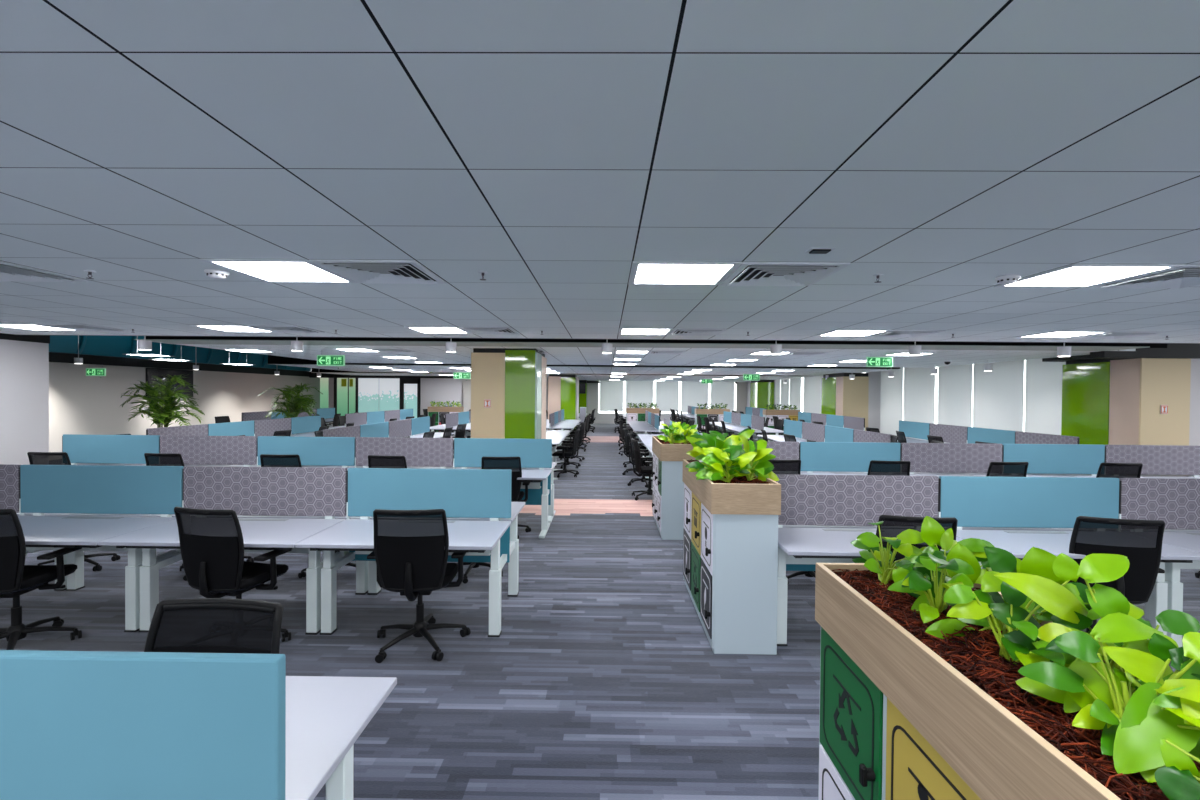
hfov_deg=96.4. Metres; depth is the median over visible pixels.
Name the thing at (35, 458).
chair
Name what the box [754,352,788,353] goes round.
diffuser
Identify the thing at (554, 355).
ceiling
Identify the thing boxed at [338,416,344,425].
chair
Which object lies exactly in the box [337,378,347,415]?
window
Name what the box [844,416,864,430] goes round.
screen
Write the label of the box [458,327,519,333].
ceiling vent
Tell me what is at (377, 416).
screen
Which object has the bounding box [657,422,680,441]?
leafy plant
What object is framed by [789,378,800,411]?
roller blind
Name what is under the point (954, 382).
roller blind
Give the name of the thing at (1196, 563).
cable tray
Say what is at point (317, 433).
chair
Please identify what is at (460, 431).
chair
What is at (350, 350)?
diffuser
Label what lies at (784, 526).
desk
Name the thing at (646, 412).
screen
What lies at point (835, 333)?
diffuser
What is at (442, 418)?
chair
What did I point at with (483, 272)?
sprinkler
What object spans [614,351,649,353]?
recessed light
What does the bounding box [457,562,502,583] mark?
chair
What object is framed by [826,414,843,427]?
screen
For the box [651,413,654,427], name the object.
screen
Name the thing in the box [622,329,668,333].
diffuser
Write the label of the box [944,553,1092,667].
leafy plant
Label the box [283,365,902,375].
ceiling
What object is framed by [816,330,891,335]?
recessed light
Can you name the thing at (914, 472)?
desk
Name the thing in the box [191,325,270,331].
recessed light
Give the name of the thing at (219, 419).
chair
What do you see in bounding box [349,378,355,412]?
window
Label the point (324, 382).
window
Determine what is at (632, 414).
planter
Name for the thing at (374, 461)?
chair
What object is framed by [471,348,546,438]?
column
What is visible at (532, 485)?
cable tray
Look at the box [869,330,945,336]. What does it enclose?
ceiling vent
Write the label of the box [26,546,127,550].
cable tray
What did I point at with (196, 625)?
chair
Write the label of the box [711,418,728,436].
chair
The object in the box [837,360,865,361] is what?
recessed light
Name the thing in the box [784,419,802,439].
screen
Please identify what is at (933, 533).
leafy plant
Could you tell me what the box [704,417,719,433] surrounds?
chair
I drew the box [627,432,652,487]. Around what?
chair
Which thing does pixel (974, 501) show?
screen
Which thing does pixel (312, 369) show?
trim
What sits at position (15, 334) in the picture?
trim
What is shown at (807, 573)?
chair
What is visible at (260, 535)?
desk
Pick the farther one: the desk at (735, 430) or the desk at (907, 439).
the desk at (735, 430)
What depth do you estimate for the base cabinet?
22.92 m
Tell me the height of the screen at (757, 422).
0.428 m
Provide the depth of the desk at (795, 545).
3.69 m
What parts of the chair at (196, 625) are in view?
backrest, panel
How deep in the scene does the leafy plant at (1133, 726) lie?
0.94 m
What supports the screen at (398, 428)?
attached to the desk at (411, 436)
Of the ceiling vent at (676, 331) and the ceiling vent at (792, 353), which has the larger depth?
the ceiling vent at (792, 353)
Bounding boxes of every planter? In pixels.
[428,406,463,431]
[626,408,658,430]
[652,436,694,539]
[682,459,780,654]
[695,409,729,435]
[763,410,799,434]
[815,563,1120,799]
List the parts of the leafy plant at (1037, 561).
stem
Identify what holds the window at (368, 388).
on the floor
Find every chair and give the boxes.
[0,509,81,649]
[27,452,70,464]
[37,553,119,570]
[144,453,184,466]
[144,598,282,653]
[174,506,291,641]
[180,556,253,580]
[215,416,229,422]
[260,454,301,466]
[273,430,291,435]
[298,551,355,577]
[314,430,320,436]
[319,426,328,429]
[321,418,325,426]
[326,413,340,426]
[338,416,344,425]
[367,509,469,662]
[368,455,406,467]
[423,409,427,416]
[423,431,434,437]
[431,413,436,425]
[439,415,453,442]
[443,427,452,437]
[452,424,466,449]
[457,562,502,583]
[481,456,530,538]
[552,428,579,477]
[555,425,580,468]
[560,422,584,461]
[568,418,586,451]
[570,416,587,446]
[576,415,589,443]
[589,410,594,432]
[614,410,625,432]
[615,409,625,428]
[618,415,632,442]
[618,416,634,446]
[618,420,635,455]
[619,418,636,449]
[622,425,646,466]
[622,428,648,476]
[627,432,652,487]
[631,438,652,500]
[671,409,680,421]
[696,415,704,432]
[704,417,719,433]
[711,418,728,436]
[721,421,736,438]
[756,417,769,435]
[761,429,767,440]
[767,419,783,434]
[768,459,800,474]
[773,416,783,434]
[783,434,796,441]
[786,571,815,583]
[866,427,879,432]
[867,460,910,475]
[876,515,957,562]
[892,435,897,442]
[896,431,906,443]
[927,435,943,442]
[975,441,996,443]
[986,462,1028,476]
[1068,516,1164,632]
[1096,463,1142,477]
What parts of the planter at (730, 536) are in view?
locker door, locker door, locker door, locker door, door frame, locker door, locker door, lock handle, lock handle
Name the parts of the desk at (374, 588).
leg, leg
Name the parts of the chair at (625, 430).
frame, backrest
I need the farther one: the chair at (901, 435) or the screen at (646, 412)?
the screen at (646, 412)
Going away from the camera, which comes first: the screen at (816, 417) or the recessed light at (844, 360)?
the recessed light at (844, 360)
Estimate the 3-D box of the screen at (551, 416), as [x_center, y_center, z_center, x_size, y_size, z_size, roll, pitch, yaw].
[-1.437,0.611,16.052,0.034,0.428,1.251,0,1,1]
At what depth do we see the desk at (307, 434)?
12.34 m
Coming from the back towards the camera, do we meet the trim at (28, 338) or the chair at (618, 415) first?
the chair at (618, 415)
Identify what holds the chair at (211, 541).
on the floor
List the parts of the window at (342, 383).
notice panel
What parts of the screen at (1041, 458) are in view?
edge post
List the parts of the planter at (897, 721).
locker door, locker door, door frame, lock handle, locker door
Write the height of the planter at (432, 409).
1.139 m
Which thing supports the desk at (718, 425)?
on the floor
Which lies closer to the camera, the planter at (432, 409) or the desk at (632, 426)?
the desk at (632, 426)
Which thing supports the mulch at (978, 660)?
in the planter at (897, 721)
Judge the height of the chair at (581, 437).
0.981 m
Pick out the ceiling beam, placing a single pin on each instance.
(167, 341)
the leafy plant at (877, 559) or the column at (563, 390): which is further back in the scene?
the column at (563, 390)
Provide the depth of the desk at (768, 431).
14.71 m
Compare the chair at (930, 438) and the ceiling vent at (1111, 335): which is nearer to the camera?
the ceiling vent at (1111, 335)
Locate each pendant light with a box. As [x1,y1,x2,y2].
[888,372,893,376]
[983,360,992,370]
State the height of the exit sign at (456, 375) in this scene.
0.304 m
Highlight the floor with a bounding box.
[0,423,1199,799]
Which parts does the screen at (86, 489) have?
joint post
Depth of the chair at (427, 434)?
10.10 m
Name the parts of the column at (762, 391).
green glass panel, green glass panel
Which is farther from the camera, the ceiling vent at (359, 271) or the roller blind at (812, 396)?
the roller blind at (812, 396)
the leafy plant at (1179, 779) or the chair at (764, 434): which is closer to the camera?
the leafy plant at (1179, 779)
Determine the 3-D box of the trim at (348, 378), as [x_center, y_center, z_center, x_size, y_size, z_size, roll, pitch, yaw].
[-11.417,0.170,24.346,0.023,2.340,0.110,0,1,1]
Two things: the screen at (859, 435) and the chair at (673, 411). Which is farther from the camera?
the chair at (673, 411)
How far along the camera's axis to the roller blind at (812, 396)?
22.32 m
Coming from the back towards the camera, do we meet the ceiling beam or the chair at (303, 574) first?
the ceiling beam
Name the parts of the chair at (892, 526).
backrest, panel, frame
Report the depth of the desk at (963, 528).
4.07 m
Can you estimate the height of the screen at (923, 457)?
0.428 m
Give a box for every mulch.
[656,438,690,443]
[687,459,769,483]
[832,569,1199,799]
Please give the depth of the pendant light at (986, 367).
10.55 m
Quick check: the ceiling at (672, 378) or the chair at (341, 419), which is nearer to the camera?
the chair at (341, 419)
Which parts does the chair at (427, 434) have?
panel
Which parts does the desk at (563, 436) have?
leg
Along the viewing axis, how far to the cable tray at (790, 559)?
3.90 m
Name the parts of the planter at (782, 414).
locker door, locker door, locker door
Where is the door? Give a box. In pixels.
[403,378,420,417]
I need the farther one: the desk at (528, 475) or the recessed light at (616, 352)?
the recessed light at (616, 352)
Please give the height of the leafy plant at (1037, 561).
0.276 m
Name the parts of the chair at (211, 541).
panel, frame, backrest, seat, armrest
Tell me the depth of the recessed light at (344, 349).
9.45 m
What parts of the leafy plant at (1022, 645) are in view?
stem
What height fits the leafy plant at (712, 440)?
0.350 m
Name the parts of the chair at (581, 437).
backrest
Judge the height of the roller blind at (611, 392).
1.780 m
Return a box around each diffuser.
[0,325,67,329]
[215,262,345,280]
[232,350,265,351]
[340,349,377,351]
[412,328,465,332]
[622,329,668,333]
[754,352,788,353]
[821,331,882,335]
[893,353,924,355]
[1009,267,1167,285]
[1025,332,1100,336]
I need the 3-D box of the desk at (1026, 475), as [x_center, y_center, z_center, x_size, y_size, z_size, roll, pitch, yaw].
[5.816,1.330,6.548,1.292,0.724,0.660,0,1,1]
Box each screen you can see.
[0,464,19,512]
[0,650,285,799]
[19,465,183,516]
[62,434,159,464]
[146,424,207,435]
[159,435,257,465]
[182,466,346,518]
[208,421,253,435]
[242,411,270,420]
[254,418,290,436]
[257,436,354,466]
[271,410,291,418]
[290,415,320,435]
[298,409,316,416]
[317,408,334,418]
[321,425,359,438]
[345,412,366,426]
[346,468,511,562]
[355,437,452,467]
[360,422,388,436]
[367,411,384,423]
[384,410,399,421]
[388,419,410,437]
[400,409,412,419]
[410,416,429,436]
[445,413,457,427]
[453,438,551,504]
[458,411,468,423]
[549,413,554,428]
[554,411,557,424]
[558,410,560,422]
[561,409,563,420]
[645,410,648,421]
[648,412,650,423]
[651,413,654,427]
[655,414,659,431]
[664,418,669,434]
[688,406,691,413]
[723,411,731,423]
[731,412,740,425]
[741,414,751,428]
[741,441,798,459]
[745,407,751,414]
[751,415,764,429]
[752,407,759,415]
[760,408,766,416]
[776,474,938,570]
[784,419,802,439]
[798,412,810,422]
[799,442,899,472]
[802,422,824,441]
[811,413,825,424]
[825,425,853,441]
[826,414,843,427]
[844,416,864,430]
[854,429,891,442]
[899,420,929,440]
[900,443,1001,473]
[929,423,967,442]
[938,476,1118,529]
[967,427,1015,443]
[1002,444,1104,475]
[1015,431,1079,443]
[1104,445,1199,476]
[1119,478,1199,529]
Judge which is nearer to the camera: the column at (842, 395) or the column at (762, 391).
the column at (842, 395)
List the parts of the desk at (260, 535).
leg, under frame, leg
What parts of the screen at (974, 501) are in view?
edge post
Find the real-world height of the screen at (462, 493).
0.728 m
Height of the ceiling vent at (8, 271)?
0.020 m
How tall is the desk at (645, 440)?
0.724 m
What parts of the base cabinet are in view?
door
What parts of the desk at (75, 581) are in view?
leg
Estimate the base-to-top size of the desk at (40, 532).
0.732 m
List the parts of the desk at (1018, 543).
leg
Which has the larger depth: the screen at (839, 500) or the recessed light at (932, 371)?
the recessed light at (932, 371)
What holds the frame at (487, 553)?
on the desk at (477, 538)
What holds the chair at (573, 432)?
on the floor
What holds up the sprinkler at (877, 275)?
attached to the ceiling at (942, 149)
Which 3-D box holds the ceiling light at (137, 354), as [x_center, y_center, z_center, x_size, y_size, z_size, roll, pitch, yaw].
[-9.589,-1.393,11.398,0.600,0.889,0.600,0,1,1]
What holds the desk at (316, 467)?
on the floor
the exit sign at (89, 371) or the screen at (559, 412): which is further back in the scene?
the screen at (559, 412)
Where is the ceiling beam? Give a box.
[134,339,1147,350]
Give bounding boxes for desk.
[17,513,66,590]
[18,515,176,631]
[25,513,209,592]
[77,463,145,464]
[98,518,344,634]
[184,464,260,466]
[218,466,249,466]
[237,515,367,594]
[259,466,358,467]
[285,676,396,799]
[291,435,314,436]
[295,519,510,636]
[298,432,314,435]
[316,467,348,469]
[349,502,524,596]
[357,466,455,468]
[410,436,440,437]
[415,468,447,468]
[416,432,454,437]
[430,426,455,450]
[451,426,470,454]
[455,462,556,522]
[517,469,551,537]
[546,430,570,457]
[546,434,567,469]
[546,438,562,479]
[550,425,575,450]
[556,423,577,447]
[559,421,579,443]
[627,421,646,437]
[629,423,649,442]
[630,425,653,442]
[632,428,658,456]
[637,434,664,456]
[640,438,652,477]
[644,444,652,488]
[715,424,737,434]
[720,426,746,433]
[729,429,761,439]
[754,429,783,441]
[757,435,797,441]
[772,439,806,442]
[777,528,962,645]
[783,525,876,528]
[801,471,867,473]
[801,473,866,474]
[897,438,924,442]
[907,441,928,442]
[910,474,985,476]
[914,472,986,474]
[956,530,1199,634]
[962,527,1072,530]
[1026,475,1095,477]
[1027,474,1088,475]
[1140,476,1199,478]
[1141,475,1199,476]
[1162,532,1199,646]
[1164,529,1199,531]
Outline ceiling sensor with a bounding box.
[805,248,834,253]
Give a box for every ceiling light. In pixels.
[125,336,173,356]
[153,359,190,360]
[220,363,252,364]
[221,349,270,351]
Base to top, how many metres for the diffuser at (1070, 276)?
0.005 m
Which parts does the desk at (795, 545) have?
leg, under frame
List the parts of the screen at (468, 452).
fabric panel, modesty panel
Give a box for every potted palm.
[119,374,204,427]
[257,383,321,418]
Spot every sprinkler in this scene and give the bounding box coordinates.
[84,270,95,278]
[478,271,487,279]
[872,274,883,282]
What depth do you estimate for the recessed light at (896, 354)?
9.33 m
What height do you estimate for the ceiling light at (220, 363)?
0.887 m
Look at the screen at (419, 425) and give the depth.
12.67 m
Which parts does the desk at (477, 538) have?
leg, under frame, leg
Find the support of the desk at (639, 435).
on the floor
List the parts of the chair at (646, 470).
panel, frame, backrest, seat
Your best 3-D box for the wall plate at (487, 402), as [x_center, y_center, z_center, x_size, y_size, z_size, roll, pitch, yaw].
[-1.849,0.058,8.809,0.110,0.140,0.009,0,1,1]
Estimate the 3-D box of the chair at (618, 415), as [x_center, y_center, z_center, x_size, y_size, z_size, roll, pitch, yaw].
[0.934,1.017,19.019,0.643,0.984,0.630,0,1,1]
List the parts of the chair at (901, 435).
panel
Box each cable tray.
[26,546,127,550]
[244,548,321,552]
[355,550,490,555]
[521,482,540,488]
[786,553,853,563]
[1180,560,1199,568]
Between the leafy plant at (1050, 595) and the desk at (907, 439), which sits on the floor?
the desk at (907, 439)
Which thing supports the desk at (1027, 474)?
on the floor
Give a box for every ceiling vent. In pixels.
[0,261,88,281]
[33,324,130,331]
[244,325,324,332]
[309,260,445,283]
[370,349,413,352]
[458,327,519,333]
[637,363,662,365]
[648,351,685,354]
[668,328,726,335]
[720,262,850,285]
[734,364,763,365]
[783,352,828,355]
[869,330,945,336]
[1068,331,1165,338]
[1088,264,1199,287]
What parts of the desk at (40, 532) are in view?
under frame, leg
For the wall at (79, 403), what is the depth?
15.06 m
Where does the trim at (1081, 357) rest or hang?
attached to the column at (1105, 401)
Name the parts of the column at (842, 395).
green glass panel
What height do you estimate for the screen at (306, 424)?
0.428 m
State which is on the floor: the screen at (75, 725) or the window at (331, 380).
the window at (331, 380)
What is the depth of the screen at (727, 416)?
18.93 m
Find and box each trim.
[0,333,49,343]
[15,334,1199,343]
[49,352,309,376]
[146,336,1166,347]
[268,355,899,368]
[270,364,854,368]
[309,371,420,378]
[311,368,797,375]
[312,372,802,376]
[334,378,336,413]
[348,378,348,413]
[355,378,357,411]
[400,378,402,409]
[420,376,452,377]
[1042,355,1099,361]
[1090,343,1199,358]
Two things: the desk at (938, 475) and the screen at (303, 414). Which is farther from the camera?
the screen at (303, 414)
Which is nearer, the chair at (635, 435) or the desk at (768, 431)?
the desk at (768, 431)
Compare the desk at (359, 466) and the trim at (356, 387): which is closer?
the desk at (359, 466)
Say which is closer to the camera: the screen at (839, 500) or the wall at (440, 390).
the screen at (839, 500)
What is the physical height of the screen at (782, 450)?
0.728 m
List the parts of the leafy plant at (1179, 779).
stem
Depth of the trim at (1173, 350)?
8.34 m
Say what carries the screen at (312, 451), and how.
attached to the desk at (316, 467)
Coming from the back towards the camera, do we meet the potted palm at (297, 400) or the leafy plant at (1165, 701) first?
the potted palm at (297, 400)
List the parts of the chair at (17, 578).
panel, backrest, frame, seat, armrest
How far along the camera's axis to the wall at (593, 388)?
31.00 m
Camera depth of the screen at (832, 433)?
10.23 m
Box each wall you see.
[0,339,48,464]
[49,362,319,451]
[420,378,470,414]
[546,380,746,423]
[747,380,774,409]
[866,371,880,430]
[1188,358,1199,445]
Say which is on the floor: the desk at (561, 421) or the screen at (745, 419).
the desk at (561, 421)
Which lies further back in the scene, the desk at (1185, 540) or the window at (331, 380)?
the window at (331, 380)
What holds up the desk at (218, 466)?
on the floor
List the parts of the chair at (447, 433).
panel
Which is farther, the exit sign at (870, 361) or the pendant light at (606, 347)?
the exit sign at (870, 361)
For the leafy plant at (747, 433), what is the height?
0.360 m
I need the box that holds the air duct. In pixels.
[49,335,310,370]
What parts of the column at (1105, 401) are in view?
green glass panel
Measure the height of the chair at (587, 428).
0.984 m
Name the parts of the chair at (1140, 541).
backrest, panel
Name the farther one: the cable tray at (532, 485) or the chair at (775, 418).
the chair at (775, 418)
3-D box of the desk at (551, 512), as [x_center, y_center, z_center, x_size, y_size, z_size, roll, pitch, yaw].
[-1.274,1.260,7.421,1.292,0.724,0.700,0,1,1]
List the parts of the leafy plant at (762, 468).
stem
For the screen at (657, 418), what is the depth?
14.95 m
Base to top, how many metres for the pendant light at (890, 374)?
0.953 m
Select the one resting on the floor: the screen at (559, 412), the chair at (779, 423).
the chair at (779, 423)
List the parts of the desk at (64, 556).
leg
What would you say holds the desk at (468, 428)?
on the floor
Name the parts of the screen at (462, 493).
edge post, modesty panel, fabric panel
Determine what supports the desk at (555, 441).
on the floor
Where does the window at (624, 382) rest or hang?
in the wall at (593, 388)
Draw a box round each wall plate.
[484,399,490,407]
[1161,405,1167,413]
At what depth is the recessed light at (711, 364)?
12.97 m
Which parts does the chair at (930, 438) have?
panel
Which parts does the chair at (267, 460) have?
panel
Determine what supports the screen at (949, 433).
attached to the desk at (907, 441)
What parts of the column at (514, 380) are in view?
green glass panel, glass edge panel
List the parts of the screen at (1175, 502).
edge post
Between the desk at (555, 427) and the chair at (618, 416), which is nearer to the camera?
the desk at (555, 427)
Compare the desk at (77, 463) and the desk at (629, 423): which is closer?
the desk at (77, 463)
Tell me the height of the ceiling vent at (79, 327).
0.020 m
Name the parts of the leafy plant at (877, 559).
stem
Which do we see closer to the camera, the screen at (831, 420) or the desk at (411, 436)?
the desk at (411, 436)
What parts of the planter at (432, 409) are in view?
locker door, locker door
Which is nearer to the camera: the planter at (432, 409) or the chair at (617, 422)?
the planter at (432, 409)
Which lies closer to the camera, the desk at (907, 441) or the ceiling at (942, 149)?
the ceiling at (942, 149)
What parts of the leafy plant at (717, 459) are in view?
stem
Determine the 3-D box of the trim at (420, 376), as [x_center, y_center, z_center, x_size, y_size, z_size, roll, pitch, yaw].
[-7.003,-1.052,24.304,2.250,0.140,0.180,0,1,1]
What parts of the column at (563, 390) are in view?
green glass panel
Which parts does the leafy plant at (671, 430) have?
stem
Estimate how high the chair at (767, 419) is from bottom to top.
0.984 m
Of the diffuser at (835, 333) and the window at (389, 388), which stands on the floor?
the window at (389, 388)
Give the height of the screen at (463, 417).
0.428 m
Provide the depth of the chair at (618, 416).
17.67 m
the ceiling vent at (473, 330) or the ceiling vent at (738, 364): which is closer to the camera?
the ceiling vent at (473, 330)
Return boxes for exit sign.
[86,364,105,377]
[317,355,344,368]
[453,372,470,380]
[701,379,712,384]
[743,374,759,380]
[866,354,892,369]
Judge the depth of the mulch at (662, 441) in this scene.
6.81 m
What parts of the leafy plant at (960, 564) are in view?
stem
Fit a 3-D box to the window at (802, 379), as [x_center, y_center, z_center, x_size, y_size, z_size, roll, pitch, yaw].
[9.037,0.028,22.697,0.020,2.310,9.200,0,1,1]
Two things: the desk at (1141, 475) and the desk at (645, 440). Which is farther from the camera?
the desk at (645, 440)
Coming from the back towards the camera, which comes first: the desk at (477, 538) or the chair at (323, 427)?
the chair at (323, 427)
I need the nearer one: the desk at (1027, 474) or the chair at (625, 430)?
the desk at (1027, 474)
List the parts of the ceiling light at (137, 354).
frame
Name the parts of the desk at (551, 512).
leg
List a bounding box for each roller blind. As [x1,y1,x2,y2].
[600,381,622,410]
[626,381,652,407]
[656,381,678,411]
[681,382,707,412]
[711,382,733,411]
[775,379,779,409]
[780,379,788,409]
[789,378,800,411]
[803,376,822,413]
[880,367,903,435]
[903,367,935,439]
[937,364,972,442]
[972,360,1023,431]
[1025,359,1065,434]
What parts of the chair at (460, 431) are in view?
backrest, frame, panel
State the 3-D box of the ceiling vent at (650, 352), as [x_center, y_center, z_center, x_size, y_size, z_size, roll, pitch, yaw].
[1.155,-0.822,9.348,0.590,0.020,0.590,0,1,1]
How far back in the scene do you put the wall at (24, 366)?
7.35 m
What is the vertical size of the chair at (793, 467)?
0.982 m
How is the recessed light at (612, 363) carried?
in the ceiling at (554, 355)
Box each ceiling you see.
[0,0,1199,342]
[177,344,1135,367]
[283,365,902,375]
[327,373,814,381]
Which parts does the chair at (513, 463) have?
panel, frame, backrest, seat, armrest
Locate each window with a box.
[320,378,328,407]
[328,378,333,425]
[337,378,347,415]
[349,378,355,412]
[358,378,378,412]
[379,378,399,410]
[598,381,735,413]
[780,372,865,411]
[903,360,1025,431]
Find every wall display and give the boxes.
[146,368,192,396]
[579,383,585,393]
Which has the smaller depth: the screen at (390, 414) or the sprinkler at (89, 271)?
the sprinkler at (89, 271)
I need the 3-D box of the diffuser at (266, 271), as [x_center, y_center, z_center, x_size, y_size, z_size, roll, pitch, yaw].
[-1.917,-0.782,3.271,0.524,0.005,0.524,0,1,1]
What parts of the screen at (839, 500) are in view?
modesty panel, fabric panel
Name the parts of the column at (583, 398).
green glass panel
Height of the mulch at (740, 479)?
0.057 m
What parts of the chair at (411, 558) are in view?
armrest, panel, backrest, frame, seat, armrest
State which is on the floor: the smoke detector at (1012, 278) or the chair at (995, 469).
the chair at (995, 469)
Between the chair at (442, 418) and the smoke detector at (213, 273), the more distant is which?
the chair at (442, 418)
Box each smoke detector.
[204,269,229,278]
[995,274,1020,284]
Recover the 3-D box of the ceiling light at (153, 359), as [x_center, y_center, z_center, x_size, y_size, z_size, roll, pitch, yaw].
[-10.490,-1.421,13.109,0.600,0.889,0.600,0,1,1]
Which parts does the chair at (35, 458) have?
panel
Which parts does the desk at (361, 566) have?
leg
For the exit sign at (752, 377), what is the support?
hanging from the trim at (270, 364)
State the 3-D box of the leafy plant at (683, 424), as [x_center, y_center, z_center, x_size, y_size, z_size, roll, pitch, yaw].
[1.038,0.415,7.257,0.315,0.274,0.302,0,1,-40]
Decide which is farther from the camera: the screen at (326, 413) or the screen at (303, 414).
the screen at (326, 413)
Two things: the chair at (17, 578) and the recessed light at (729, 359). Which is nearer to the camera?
the chair at (17, 578)
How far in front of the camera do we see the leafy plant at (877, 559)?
1.76 m
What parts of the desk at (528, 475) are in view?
leg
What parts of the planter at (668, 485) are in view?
locker door, locker door, locker door, locker door, door frame, locker door, locker door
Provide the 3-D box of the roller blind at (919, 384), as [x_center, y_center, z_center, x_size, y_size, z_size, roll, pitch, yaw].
[8.916,0.080,15.018,0.020,2.350,1.506,0,1,1]
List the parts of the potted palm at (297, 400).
stem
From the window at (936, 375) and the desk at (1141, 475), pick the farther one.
the window at (936, 375)
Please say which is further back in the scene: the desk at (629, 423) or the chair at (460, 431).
the desk at (629, 423)
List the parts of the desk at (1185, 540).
leg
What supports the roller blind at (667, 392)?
attached to the window at (624, 382)
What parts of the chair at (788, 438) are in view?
panel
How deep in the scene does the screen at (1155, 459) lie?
6.86 m
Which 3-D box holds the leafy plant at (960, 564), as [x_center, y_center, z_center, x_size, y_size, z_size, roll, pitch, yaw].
[0.936,0.519,1.500,0.278,0.219,0.231,0,1,-37]
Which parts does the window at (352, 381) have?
notice panel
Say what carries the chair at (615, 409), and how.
on the floor
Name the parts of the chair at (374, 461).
panel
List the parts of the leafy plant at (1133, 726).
stem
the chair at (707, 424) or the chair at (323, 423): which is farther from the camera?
the chair at (707, 424)
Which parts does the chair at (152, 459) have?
panel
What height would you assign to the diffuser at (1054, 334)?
0.005 m
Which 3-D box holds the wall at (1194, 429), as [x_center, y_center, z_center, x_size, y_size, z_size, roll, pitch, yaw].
[10.816,0.539,8.505,3.160,2.360,0.150,0,1,1]
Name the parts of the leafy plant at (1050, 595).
stem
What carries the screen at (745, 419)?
attached to the desk
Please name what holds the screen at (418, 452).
attached to the desk at (415, 468)
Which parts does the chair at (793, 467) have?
panel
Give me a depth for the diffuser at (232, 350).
9.69 m
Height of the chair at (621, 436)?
0.984 m
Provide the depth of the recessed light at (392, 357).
11.30 m
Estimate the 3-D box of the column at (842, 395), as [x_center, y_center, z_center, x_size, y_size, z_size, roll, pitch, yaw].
[8.163,0.353,17.960,0.810,2.460,1.700,0,1,1]
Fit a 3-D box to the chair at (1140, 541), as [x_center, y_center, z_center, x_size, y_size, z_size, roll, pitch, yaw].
[3.312,1.222,3.610,0.663,0.982,0.664,1,1,15]
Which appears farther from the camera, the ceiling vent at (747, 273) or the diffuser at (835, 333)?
the diffuser at (835, 333)
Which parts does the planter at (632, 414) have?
locker door, locker door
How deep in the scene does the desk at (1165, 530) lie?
4.06 m
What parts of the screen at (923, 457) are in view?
edge post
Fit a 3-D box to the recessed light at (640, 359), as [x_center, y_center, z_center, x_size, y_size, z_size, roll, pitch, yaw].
[0.578,-0.856,11.284,0.600,0.008,0.600,0,1,1]
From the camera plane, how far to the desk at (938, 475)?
6.80 m
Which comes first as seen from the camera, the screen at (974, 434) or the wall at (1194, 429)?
the wall at (1194, 429)
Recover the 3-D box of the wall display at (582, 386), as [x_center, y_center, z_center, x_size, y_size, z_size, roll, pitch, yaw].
[-0.952,-0.635,29.250,0.340,0.570,0.095,0,1,1]
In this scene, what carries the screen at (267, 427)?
attached to the desk
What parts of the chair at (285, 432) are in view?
panel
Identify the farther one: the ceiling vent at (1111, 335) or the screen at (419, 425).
the screen at (419, 425)
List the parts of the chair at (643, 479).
frame, backrest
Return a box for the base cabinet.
[580,407,585,431]
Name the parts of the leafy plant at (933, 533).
stem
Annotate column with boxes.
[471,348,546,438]
[548,375,578,430]
[579,380,587,415]
[750,380,773,409]
[821,373,868,430]
[1061,358,1190,444]
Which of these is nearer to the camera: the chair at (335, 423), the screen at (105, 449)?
the screen at (105, 449)
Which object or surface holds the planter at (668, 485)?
on the floor
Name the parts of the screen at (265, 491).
edge post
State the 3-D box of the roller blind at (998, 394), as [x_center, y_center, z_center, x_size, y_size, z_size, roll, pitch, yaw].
[8.881,0.116,12.006,0.020,2.350,1.549,0,1,1]
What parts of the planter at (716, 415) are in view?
locker door, locker door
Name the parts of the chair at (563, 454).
seat, backrest, frame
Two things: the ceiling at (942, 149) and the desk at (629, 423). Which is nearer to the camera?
the ceiling at (942, 149)
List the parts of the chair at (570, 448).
seat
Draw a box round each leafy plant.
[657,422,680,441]
[659,425,685,443]
[665,421,688,437]
[672,423,697,443]
[685,433,727,457]
[685,433,740,471]
[695,445,757,482]
[709,428,754,450]
[724,435,778,480]
[850,521,932,586]
[887,543,980,622]
[900,516,994,597]
[925,546,1100,643]
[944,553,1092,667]
[994,554,1199,691]
[1015,612,1199,782]
[1153,687,1199,775]
[1155,737,1199,799]
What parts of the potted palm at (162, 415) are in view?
stem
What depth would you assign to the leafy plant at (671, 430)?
6.52 m
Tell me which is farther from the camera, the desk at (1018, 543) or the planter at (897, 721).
the desk at (1018, 543)
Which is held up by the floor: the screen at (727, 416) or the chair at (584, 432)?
the chair at (584, 432)
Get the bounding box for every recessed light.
[0,324,76,330]
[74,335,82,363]
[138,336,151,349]
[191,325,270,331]
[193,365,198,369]
[200,259,356,282]
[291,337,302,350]
[333,348,378,351]
[380,356,419,358]
[404,326,470,333]
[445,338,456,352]
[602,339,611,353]
[612,363,637,364]
[613,358,642,360]
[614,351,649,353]
[618,328,673,334]
[628,261,741,284]
[690,369,710,370]
[708,364,737,365]
[725,359,759,360]
[748,352,791,354]
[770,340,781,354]
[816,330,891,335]
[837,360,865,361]
[882,353,935,355]
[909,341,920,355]
[930,368,937,373]
[994,264,1184,287]
[1017,331,1111,337]
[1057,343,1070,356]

